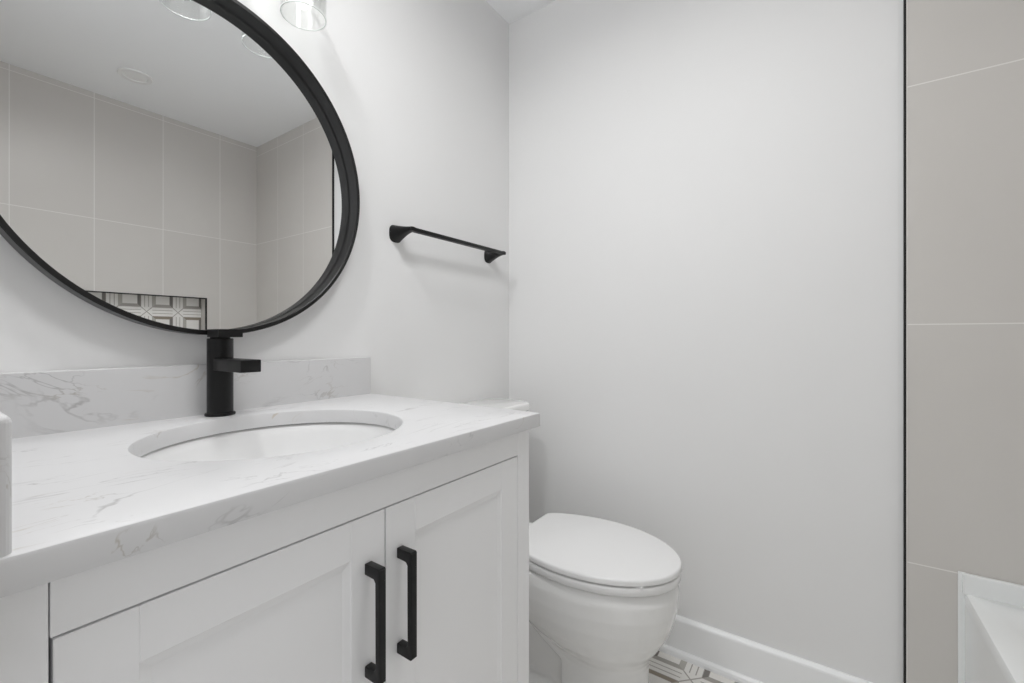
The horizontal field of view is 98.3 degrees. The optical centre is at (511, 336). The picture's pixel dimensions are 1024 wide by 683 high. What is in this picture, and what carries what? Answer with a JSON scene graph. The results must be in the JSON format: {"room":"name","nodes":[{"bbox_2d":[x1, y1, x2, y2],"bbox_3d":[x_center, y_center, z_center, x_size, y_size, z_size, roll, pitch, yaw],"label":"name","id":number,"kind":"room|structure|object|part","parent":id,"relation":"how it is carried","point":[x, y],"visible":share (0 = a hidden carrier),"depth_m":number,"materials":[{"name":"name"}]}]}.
{"room":"bathroom","nodes":[
{"label":"bathroom","id":0,"kind":"room"},
{"bbox_2d":[0,0,508,403],"bbox_3d":[-0.497,-0.134,1.265,0.100,2.377,1.750,0,0,35],"label":"wall","id":1,"kind":"structure","parent":0,"point":[418,90],"depth_m":1.37,"materials":[{"name":"paint"}]},
{"bbox_2d":[0,0,359,334],"bbox_3d":[-0.637,-0.369,0.939,0.040,0.731,0.708,0,0,35],"label":"round mirror","id":2,"kind":"object","parent":1,"relation":"attached to","point":[178,166],"visible":0.95,"depth_m":0.89,"materials":[{"name":"black metal"}]},
{"bbox_2d":[0,357,370,438],"bbox_3d":[-0.629,0.113,0.968,0.020,0.109,0.754,0,0,35],"label":"backsplash","id":3,"kind":"structure","parent":1,"relation":"attached to","point":[36,403],"depth_m":0.85,"materials":[{"name":"white stone"}]},
{"bbox_2d":[280,0,326,30],"bbox_3d":[-0.600,-0.844,0.900,0.146,0.206,0.520,0,0,35],"label":"vanity light","id":4,"kind":"object","parent":1,"relation":"attached to","point":[289,0],"visible":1,"depth_m":1.02,"materials":[{"name":"clear glass"}]},
{"bbox_2d":[389,225,505,262],"bbox_3d":[-0.199,-0.318,1.544,0.070,0.054,0.517,0,0,35],"label":"towel bar","id":5,"kind":"object","parent":1,"relation":"attached to","point":[397,234],"visible":1,"depth_m":1.43,"materials":[{"name":"black metal"}]},
{"bbox_3d":[-0.333,-0.318,1.352,0.069,0.054,0.050,0,0,35],"label":"post","id":6,"kind":"part","parent":5,"relation":"part of","materials":[{"name":"black metal"}]},
{"bbox_3d":[-0.066,-0.318,1.735,0.069,0.054,0.050,0,0,35],"label":"post","id":7,"kind":"part","parent":5,"relation":"part of","materials":[{"name":"black metal"}]},
{"bbox_2d":[485,0,556,23],"bbox_3d":[0.450,-1.372,0.606,2.407,0.100,1.750,0,0,35],"label":"ceiling","id":8,"kind":"structure","parent":0,"point":[510,11],"depth_m":1.78,"materials":[{"name":"paint"}]},
{"bbox_2d":[649,651,737,682],"bbox_3d":[0.450,1.105,0.606,2.407,0.100,1.750,0,0,35],"label":"floor","id":9,"kind":"structure","parent":0,"point":[663,667],"depth_m":1.39,"materials":[{"name":"tile"}]},
{"bbox_2d":[0,430,528,682],"bbox_3d":[-0.400,0.624,0.785,0.602,0.863,0.754,0,0,35],"label":"vanity cabinet","id":10,"kind":"object","parent":9,"relation":"on","point":[419,573],"visible":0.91,"depth_m":0.56,"materials":[{"name":"paint"}]},
{"bbox_3d":[-0.283,0.591,0.498,0.019,0.692,0.331,0,0,35],"label":"door","id":11,"kind":"part","parent":10,"relation":"part of","materials":[{"name":"paint"}]},
{"bbox_2d":[0,357,539,597],"bbox_3d":[-0.402,0.125,0.800,0.585,0.134,0.778,0,0,35],"label":"countertop","id":12,"kind":"structure","parent":10,"relation":"on","point":[78,494],"depth_m":0.64,"materials":[{"name":"white stone"}]},
{"bbox_2d":[204,329,260,416],"bbox_3d":[-0.564,0.074,0.892,0.161,0.178,0.055,0,0,35],"label":"faucet","id":13,"kind":"object","parent":12,"relation":"on","point":[222,364],"visible":1,"depth_m":0.90,"materials":[{"name":"black metal"}]},
{"bbox_3d":[-0.597,-0.007,0.915,0.071,0.016,0.045,0,0,35],"label":"lever","id":14,"kind":"part","parent":13,"relation":"part of","materials":[{"name":"black metal"}]},
{"bbox_3d":[-0.548,0.057,0.881,0.122,0.024,0.037,0,0,35],"label":"spout","id":15,"kind":"part","parent":13,"relation":"part of","materials":[{"name":"black metal"}]},
{"bbox_2d":[141,422,394,460],"bbox_3d":[-0.405,0.270,0.787,0.450,0.155,0.479,0,0,35],"label":"undermount sink","id":16,"kind":"object","parent":12,"relation":"in","point":[280,440],"visible":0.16,"depth_m":0.94,"materials":[{"name":"ceramic"}]},
{"bbox_3d":[-0.184,0.385,0.596,0.031,0.154,0.012,0,0,35],"label":"handle","id":17,"kind":"part","parent":10,"relation":"part of","materials":[{"name":"black metal"}]},
{"bbox_3d":[-0.152,0.385,0.642,0.031,0.154,0.012,0,0,35],"label":"handle","id":18,"kind":"part","parent":10,"relation":"part of","materials":[{"name":"black metal"}]},
{"bbox_3d":[-0.092,0.591,0.773,0.019,0.692,0.334,0,0,35],"label":"door","id":19,"kind":"part","parent":10,"relation":"part of","materials":[{"name":"paint"}]},
{"bbox_2d":[460,398,682,682],"bbox_3d":[0.114,0.648,1.362,0.779,0.814,0.434,0,0,35],"label":"toilet","id":20,"kind":"object","parent":9,"relation":"on","point":[604,594],"visible":0.6,"depth_m":1.15,"materials":[{"name":"ceramic"}]},
{"bbox_3d":[-0.122,0.256,1.526,0.206,0.031,0.434,0,0,35],"label":"tank lid","id":21,"kind":"part","parent":20,"relation":"part of","materials":[{"name":"ceramic"}]},
{"bbox_3d":[0.123,0.849,1.355,0.744,0.413,0.351,0,0,35],"label":"bowl","id":22,"kind":"part","parent":20,"relation":"part of","materials":[{"name":"ceramic"}]},
{"bbox_3d":[0.245,0.626,1.270,0.456,0.022,0.353,0,0,35],"label":"seat","id":23,"kind":"part","parent":20,"relation":"part of","materials":[{"name":"plastic"}]},
{"bbox_3d":[0.244,0.603,1.271,0.461,0.016,0.356,0,0,35],"label":"lid","id":24,"kind":"part","parent":20,"relation":"part of","materials":[{"name":"plastic"}]},
{"bbox_2d":[958,571,1023,682],"bbox_3d":[1.003,0.815,0.257,0.798,0.480,1.471,0,0,35],"label":"bathtub","id":25,"kind":"object","parent":9,"relation":"on","point":[990,611],"visible":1,"depth_m":1.00,"materials":[{"name":"ceramic"}]},
{"bbox_2d":[509,0,1023,682],"bbox_3d":[0.960,-0.134,1.251,2.307,2.377,0.110,0,0,35],"label":"wall","id":26,"kind":"structure","parent":0,"point":[706,196],"depth_m":1.30,"materials":[{"name":"paint"}]},
{"bbox_2d":[659,614,872,682],"bbox_3d":[0.496,0.992,1.502,1.258,0.126,0.028,0,0,35],"label":"baseboard","id":27,"kind":"structure","parent":26,"relation":"attached to","point":[733,657],"depth_m":1.36,"materials":[{"name":"paint"}]},
{"bbox_2d":[903,0,905,682],"bbox_3d":[1.018,-0.134,1.148,0.004,2.377,0.012,0,0,35],"label":"trim","id":28,"kind":"structure","parent":26,"relation":"attached to","point":[904,1],"depth_m":1.14,"materials":[{"name":"black metal"}]}
]}

